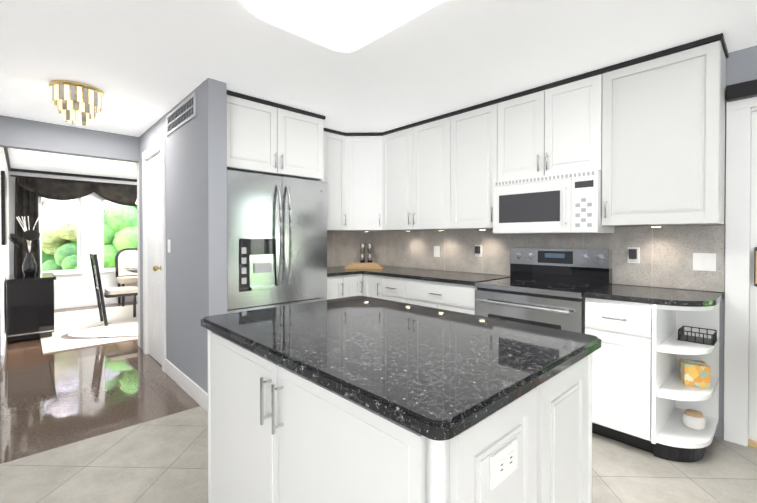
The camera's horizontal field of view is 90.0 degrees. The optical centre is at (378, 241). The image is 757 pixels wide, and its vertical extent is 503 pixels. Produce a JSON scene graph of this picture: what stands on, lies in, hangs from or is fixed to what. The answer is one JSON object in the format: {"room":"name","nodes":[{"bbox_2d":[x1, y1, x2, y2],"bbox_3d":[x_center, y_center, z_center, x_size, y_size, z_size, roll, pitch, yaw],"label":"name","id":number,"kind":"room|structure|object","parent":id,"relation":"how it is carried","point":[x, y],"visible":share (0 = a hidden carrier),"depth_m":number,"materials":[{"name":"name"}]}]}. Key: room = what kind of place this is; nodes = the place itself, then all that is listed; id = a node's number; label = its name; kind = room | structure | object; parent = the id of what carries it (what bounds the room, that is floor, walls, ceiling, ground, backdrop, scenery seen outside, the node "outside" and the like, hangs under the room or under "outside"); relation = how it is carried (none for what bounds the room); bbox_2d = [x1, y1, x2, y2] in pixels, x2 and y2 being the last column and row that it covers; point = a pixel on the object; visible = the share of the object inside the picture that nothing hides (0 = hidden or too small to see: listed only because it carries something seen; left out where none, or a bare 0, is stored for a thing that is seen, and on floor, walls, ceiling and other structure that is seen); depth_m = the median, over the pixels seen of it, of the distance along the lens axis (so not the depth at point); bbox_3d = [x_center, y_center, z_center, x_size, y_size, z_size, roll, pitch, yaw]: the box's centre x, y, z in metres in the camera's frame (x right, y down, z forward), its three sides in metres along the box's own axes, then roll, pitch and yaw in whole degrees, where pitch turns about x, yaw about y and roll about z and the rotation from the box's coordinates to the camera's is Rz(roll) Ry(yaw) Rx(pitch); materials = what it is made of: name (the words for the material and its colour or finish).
{"room":"kitchen","nodes":[
{"label":"kitchen","id":0,"kind":"room"},
{"bbox_2d":[0,241,3,370],"bbox_3d":[-4.316,0.019,4.163,0.260,2.440,5.960,-1,1,-43],"label":"wall","id":1,"kind":"structure","parent":0,"point":[1,246],"depth_m":3.97,"materials":[{"name":"grey paint"}]},
{"bbox_2d":[1,171,6,244],"bbox_3d":[-4.181,-0.351,4.231,0.031,0.780,0.700,-1,1,-43],"label":"framed picture","id":2,"kind":"object","parent":1,"relation":"attached to","point":[4,207],"visible":1,"depth_m":3.98,"materials":[{"name":"black paint"}]},
{"bbox_2d":[1,324,6,367],"bbox_3d":[-4.918,1.166,5.015,0.017,0.130,3.610,-1,1,-43],"label":"baseboard","id":3,"kind":"structure","parent":1,"relation":"attached to","point":[5,336],"depth_m":4.05,"materials":[{"name":"white wood"}]},
{"bbox_2d":[4,147,11,170],"bbox_3d":[-4.927,-1.183,5.012,0.030,0.049,3.570,-1,1,-43],"label":"crown molding","id":4,"kind":"structure","parent":1,"relation":"attached to","point":[5,149],"depth_m":5.39,"materials":[{"name":"black paint"}]},
{"bbox_2d":[0,301,139,371],"bbox_3d":[-3.109,1.241,6.657,4.900,0.050,3.760,-1,1,-43],"label":"floor","id":5,"kind":"structure","parent":0,"point":[23,354],"depth_m":4.25,"materials":[{"name":"brown wood"}]},
{"bbox_2d":[7,273,55,342],"bbox_3d":[-4.564,0.837,4.981,0.450,0.760,0.830,-1,1,-43],"label":"sideboard","id":6,"kind":"object","parent":5,"relation":"on","point":[30,308],"visible":1,"depth_m":4.69,"materials":[{"name":"black wood"}]},
{"bbox_2d":[8,216,39,274],"bbox_3d":[-4.700,0.063,5.024,0.307,0.784,0.338,-1,1,-43],"label":"vase","id":7,"kind":"object","parent":6,"relation":"on","point":[29,266],"visible":1,"depth_m":5.03,"materials":[{"name":"black ceramic"}]},
{"bbox_2d":[41,304,137,353],"bbox_3d":[-3.627,1.214,6.127,2.780,0.012,2.820,-1,1,-43],"label":"dining rug","id":8,"kind":"object","parent":5,"relation":"on","point":[78,329],"visible":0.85,"depth_m":5.21,"materials":[{"name":"white fabric"}]},
{"bbox_2d":[89,253,137,325],"bbox_3d":[-3.931,0.696,5.671,0.591,1.032,0.440,-1,1,-43],"label":"dining chair","id":9,"kind":"object","parent":8,"relation":"on","point":[112,292],"visible":0.85,"depth_m":5.55,"materials":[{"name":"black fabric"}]},
{"bbox_2d":[124,265,137,272],"bbox_3d":[-3.665,0.827,6.514,1.150,0.751,1.898,-1,1,-43],"label":"dining table","id":10,"kind":"object","parent":8,"relation":"on","point":[132,269],"visible":0.08,"depth_m":6.10,"materials":[{"name":"white"}]},
{"bbox_2d":[115,248,137,306],"bbox_3d":[-4.699,0.668,7.247,0.500,1.054,0.567,-1,1,-43],"label":"dining chair","id":11,"kind":"object","parent":5,"relation":"on","point":[126,257],"visible":0.44,"depth_m":7.26,"materials":[{"name":"beige fabric"}]},
{"bbox_2d":[0,115,139,346],"bbox_3d":[-1.862,0.008,5.319,5.140,2.440,0.120,-1,1,-43],"label":"wall","id":12,"kind":"structure","parent":0,"point":[16,133],"depth_m":4.46,"materials":[{"name":"grey paint"}]},
{"bbox_2d":[38,196,83,274],"bbox_3d":[-5.718,-0.111,6.797,0.650,1.430,0.130,-1,1,-43],"label":"window","id":13,"kind":"structure","parent":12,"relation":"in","point":[60,234],"depth_m":6.82,"materials":[{"name":"clear glass"}]},
{"bbox_2d":[10,175,136,273],"bbox_3d":[-5.241,0.035,7.101,2.380,2.292,0.098,-1,1,-43],"label":"curtain","id":14,"kind":"object","parent":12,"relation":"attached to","point":[29,190],"visible":0.71,"depth_m":6.53,"materials":[{"name":"black fabric"}]},
{"bbox_2d":[12,168,136,181],"bbox_3d":[-4.387,-1.212,7.991,4.900,0.049,0.030,-1,1,-43],"label":"crown molding","id":15,"kind":"structure","parent":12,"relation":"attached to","point":[54,173],"depth_m":6.87,"materials":[{"name":"black paint"}]},
{"bbox_2d":[54,295,137,308],"bbox_3d":[-4.392,1.138,8.020,4.900,0.130,0.014,-1,1,-43],"label":"baseboard","id":16,"kind":"structure","parent":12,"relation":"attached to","point":[86,302],"depth_m":7.04,"materials":[{"name":"white wood"}]},
{"bbox_2d":[100,198,136,272],"bbox_3d":[-5.031,-0.117,7.443,0.765,1.430,0.130,-1,1,-43],"label":"window","id":17,"kind":"structure","parent":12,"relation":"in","point":[118,221],"depth_m":7.39,"materials":[{"name":"clear glass"}]},
{"bbox_2d":[0,348,199,463],"bbox_3d":[-2.524,1.274,3.197,1.290,0.050,2.080,-1,1,-43],"label":"floor","id":18,"kind":"structure","parent":0,"point":[46,407],"depth_m":2.99,"materials":[{"name":"brown wood"}]},
{"bbox_2d":[136,78,226,392],"bbox_3d":[-1.947,0.025,3.612,0.135,2.440,2.210,-1,1,-43],"label":"wall","id":19,"kind":"structure","parent":0,"point":[196,215],"depth_m":2.93,"materials":[{"name":"grey paint"}]},
{"bbox_2d":[142,138,165,372],"bbox_3d":[-2.282,0.134,3.916,0.207,2.215,0.850,-1,1,-43],"label":"door","id":20,"kind":"structure","parent":19,"relation":"attached to","point":[154,246],"depth_m":3.92,"materials":[{"name":"white wood"}]},
{"bbox_2d":[168,240,170,252],"bbox_3d":[-1.933,0.046,3.488,0.011,0.120,0.080,-1,1,-43],"label":"light switch","id":21,"kind":"object","parent":19,"relation":"attached to","point":[169,246],"visible":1,"depth_m":3.47,"materials":[{"name":"white plastic"}]},
{"bbox_2d":[166,92,195,135],"bbox_3d":[-1.690,-1.062,3.219,0.014,0.180,0.800,-1,1,-43],"label":"air vent","id":22,"kind":"object","parent":19,"relation":"in","point":[181,114],"visible":1,"depth_m":3.18,"materials":[{"name":"grey plastic"}]},
{"bbox_2d":[165,359,207,412],"bbox_3d":[-1.614,1.184,3.181,0.044,0.130,1.139,-1,1,-43],"label":"baseboard","id":23,"kind":"structure","parent":19,"relation":"attached to","point":[191,388],"depth_m":3.09,"materials":[{"name":"white wood"}]},
{"bbox_2d":[168,106,367,365],"bbox_3d":[-1.003,0.020,4.144,2.240,2.440,0.150,-1,1,-43],"label":"wall","id":24,"kind":"structure","parent":0,"point":[172,137],"depth_m":3.43,"materials":[{"name":"grey paint"}]},
{"bbox_2d":[227,90,326,180],"bbox_3d":[-1.099,-0.891,3.519,0.974,0.603,0.648,-1,1,-43],"label":"upper cabinet","id":25,"kind":"object","parent":24,"relation":"attached to","point":[266,137],"depth_m":3.26,"materials":[{"name":"white wood"}]},
{"bbox_2d":[323,128,342,230],"bbox_3d":[-0.582,-0.660,4.201,0.432,1.078,0.367,-1,1,-43],"label":"upper cabinet","id":26,"kind":"object","parent":24,"relation":"attached to","point":[334,181],"depth_m":4.11,"materials":[{"name":"white wood"}]},
{"bbox_2d":[343,132,382,231],"bbox_3d":[-0.156,-0.662,4.395,0.669,1.078,0.668,-1,1,-43],"label":"upper cabinet","id":27,"kind":"object","parent":24,"relation":"attached to","point":[362,152],"depth_m":4.20,"materials":[{"name":"white wood"}]},
{"bbox_2d":[0,406,756,502],"bbox_3d":[-0.190,1.306,-0.167,7.000,0.050,7.300,-1,1,-43],"label":"floor","id":28,"kind":"structure","parent":0,"point":[164,459],"depth_m":2.07,"materials":[{"name":"beige tile"}]},
{"bbox_2d":[227,169,326,312],"bbox_3d":[-1.044,0.339,3.472,0.935,1.809,0.804,-1,1,-43],"label":"fridge","id":29,"kind":"object","parent":28,"relation":"on","point":[276,241],"visible":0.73,"depth_m":3.17,"materials":[{"name":"grey metal"}]},
{"bbox_2d":[326,231,361,299],"bbox_3d":[-0.563,0.561,4.029,0.480,1.355,0.660,-1,1,-43],"label":"base cabinet","id":30,"kind":"object","parent":28,"relation":"on","point":[343,247],"depth_m":4.45,"materials":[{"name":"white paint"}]},
{"bbox_2d":[200,324,592,502],"bbox_3d":[-0.008,0.820,1.487,0.927,0.886,1.285,-1,1,-43],"label":"kitchen island","id":31,"kind":"object","parent":28,"relation":"on","point":[276,434],"depth_m":1.06,"materials":[{"name":"white wood"}]},
{"bbox_2d":[200,296,601,447],"bbox_3d":[0.003,0.360,1.499,0.935,0.032,1.326,-1,1,-43],"label":"island countertop","id":32,"kind":"structure","parent":31,"relation":"on","point":[441,374],"depth_m":1.15,"materials":[{"name":"black stone"}]},
{"bbox_2d":[362,225,724,461],"bbox_3d":[0.788,0.567,3.417,0.648,1.356,3.404,-1,1,-43],"label":"base cabinet","id":33,"kind":"object","parent":28,"relation":"on","point":[644,397],"depth_m":2.53,"materials":[{"name":"white wood"}]},
{"bbox_2d":[344,263,383,268],"bbox_3d":[-0.159,0.279,4.315,0.440,0.056,0.270,0,1,2],"label":"cutting boards","id":34,"kind":"object","parent":33,"relation":"on","point":[364,266],"visible":1,"depth_m":4.20,"materials":[{"name":"brown wood"}]},
{"bbox_2d":[360,244,364,262],"bbox_3d":[-0.196,0.168,4.623,0.062,0.272,0.062,-1,1,-43],"label":"pepper mill","id":35,"kind":"object","parent":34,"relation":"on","point":[362,253],"visible":0.94,"depth_m":4.60,"materials":[{"name":"silver metal"}]},
{"bbox_2d":[367,244,372,262],"bbox_3d":[-0.104,0.168,4.620,0.062,0.272,0.062,-1,1,-43],"label":"pepper mill","id":36,"kind":"object","parent":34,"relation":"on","point":[369,251],"visible":0.94,"depth_m":4.60,"materials":[{"name":"silver metal"}]},
{"bbox_2d":[682,409,705,430],"bbox_3d":[1.912,1.082,2.296,0.110,0.092,0.110,-1,1,-43],"label":"candle jar","id":37,"kind":"object","parent":33,"relation":"on","point":[692,419],"visible":1,"depth_m":2.26,"materials":[{"name":"white ceramic"}]},
{"bbox_2d":[679,358,709,387],"bbox_3d":[1.919,0.800,2.300,0.120,0.126,0.120,0,1,27],"label":"tissue box","id":38,"kind":"object","parent":33,"relation":"on","point":[694,373],"visible":1,"depth_m":2.26,"materials":[{"name":"orange cardboard"}]},
{"bbox_2d":[677,326,716,345],"bbox_3d":[1.941,0.572,2.305,0.170,0.063,0.170,-1,1,-43],"label":"wire basket","id":39,"kind":"object","parent":33,"relation":"on","point":[712,341],"visible":1,"depth_m":2.30,"materials":[{"name":"black metal"}]},
{"bbox_2d":[475,247,611,333],"bbox_3d":[1.230,0.655,2.885,0.713,1.187,0.776,-1,1,-43],"label":"range","id":40,"kind":"object","parent":28,"relation":"on","point":[545,287],"visible":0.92,"depth_m":2.83,"materials":[{"name":"grey metal"}]},
{"bbox_2d":[578,245,593,432],"bbox_3d":[1.547,0.649,2.596,0.635,1.205,0.060,-1,1,-43],"label":"base cabinet","id":41,"kind":"object","parent":28,"relation":"on","point":[589,295],"depth_m":2.40,"materials":[{"name":"white wood"}]},
{"bbox_2d":[594,245,629,444],"bbox_3d":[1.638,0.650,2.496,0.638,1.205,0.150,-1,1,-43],"label":"base cabinet","id":42,"kind":"object","parent":28,"relation":"on","point":[611,302],"depth_m":2.33,"materials":[{"name":"white paint"}]},
{"bbox_2d":[0,0,756,178],"bbox_3d":[-1.425,-1.212,2.217,9.100,0.060,13.100,-1,1,-43],"label":"ceiling","id":43,"kind":"structure","parent":0,"point":[144,65],"depth_m":2.40,"materials":[{"name":"white paint"}]},
{"bbox_2d":[48,80,103,125],"bbox_3d":[-2.351,-1.046,2.954,0.340,0.284,0.340,-1,1,-43],"label":"light","id":44,"kind":"object","parent":43,"relation":"hanging from","point":[77,103],"visible":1,"depth_m":2.87,"materials":[{"name":"gold metal"}]},
{"bbox_2d":[244,0,444,51],"bbox_3d":[-0.021,-1.133,1.637,0.690,0.084,1.230,-1,1,-43],"label":"kitchen ceiling light","id":45,"kind":"object","parent":43,"relation":"attached to","point":[344,25],"visible":1,"depth_m":1.85,"materials":[{"name":"white"}]},
{"bbox_2d":[392,45,756,437],"bbox_3d":[2.403,0.038,2.261,0.120,2.440,7.540,-1,1,-43],"label":"wall","id":46,"kind":"structure","parent":0,"point":[741,65],"depth_m":2.38,"materials":[{"name":"grey paint"}]},
{"bbox_2d":[383,122,422,230],"bbox_3d":[0.304,-0.659,4.125,0.368,1.078,0.569,-1,1,-43],"label":"upper cabinet","id":47,"kind":"object","parent":46,"relation":"attached to","point":[401,144],"depth_m":3.98,"materials":[{"name":"white wood"}]},
{"bbox_2d":[419,111,460,230],"bbox_3d":[0.631,-0.656,3.808,0.328,1.078,0.584,-1,1,-43],"label":"upper cabinet","id":48,"kind":"object","parent":46,"relation":"attached to","point":[436,134],"depth_m":3.64,"materials":[{"name":"white wood"}]},
{"bbox_2d":[455,97,502,228],"bbox_3d":[0.952,-0.653,3.466,0.328,1.078,0.599,-1,1,-43],"label":"upper cabinet","id":49,"kind":"object","parent":46,"relation":"attached to","point":[478,128],"depth_m":3.32,"materials":[{"name":"white wood"}]},
{"bbox_2d":[503,68,602,180],"bbox_3d":[1.386,-0.841,3.003,0.328,0.693,0.788,-1,1,-43],"label":"upper cabinet","id":50,"kind":"object","parent":46,"relation":"attached to","point":[556,127],"depth_m":2.83,"materials":[{"name":"white wood"}]},
{"bbox_2d":[493,169,613,233],"bbox_3d":[1.340,-0.276,2.966,0.431,0.429,0.782,-1,1,-43],"label":"over-the-range microwave","id":51,"kind":"object","parent":50,"relation":"attached to","point":[571,202],"visible":1,"depth_m":2.79,"materials":[{"name":"white plastic"}]},
{"bbox_2d":[602,33,728,226],"bbox_3d":[1.842,-0.644,2.520,0.328,1.078,0.666,-1,1,-43],"label":"upper cabinet","id":52,"kind":"object","parent":46,"relation":"attached to","point":[645,134],"depth_m":2.35,"materials":[{"name":"white wood"}]},
{"bbox_2d":[723,97,756,447],"bbox_3d":[2.875,0.173,1.738,0.150,2.180,1.890,-1,1,-43],"label":"door frame","id":53,"kind":"structure","parent":46,"relation":"attached to","point":[740,375],"depth_m":2.33,"materials":[{"name":"white wood"}]},
{"bbox_2d":[726,79,756,101],"bbox_3d":[2.822,-0.907,1.662,0.072,0.090,1.907,-1,1,-43],"label":"blind valance","id":54,"kind":"object","parent":46,"relation":"attached to","point":[742,90],"visible":1,"depth_m":2.29,"materials":[{"name":"black paint"}]}
]}

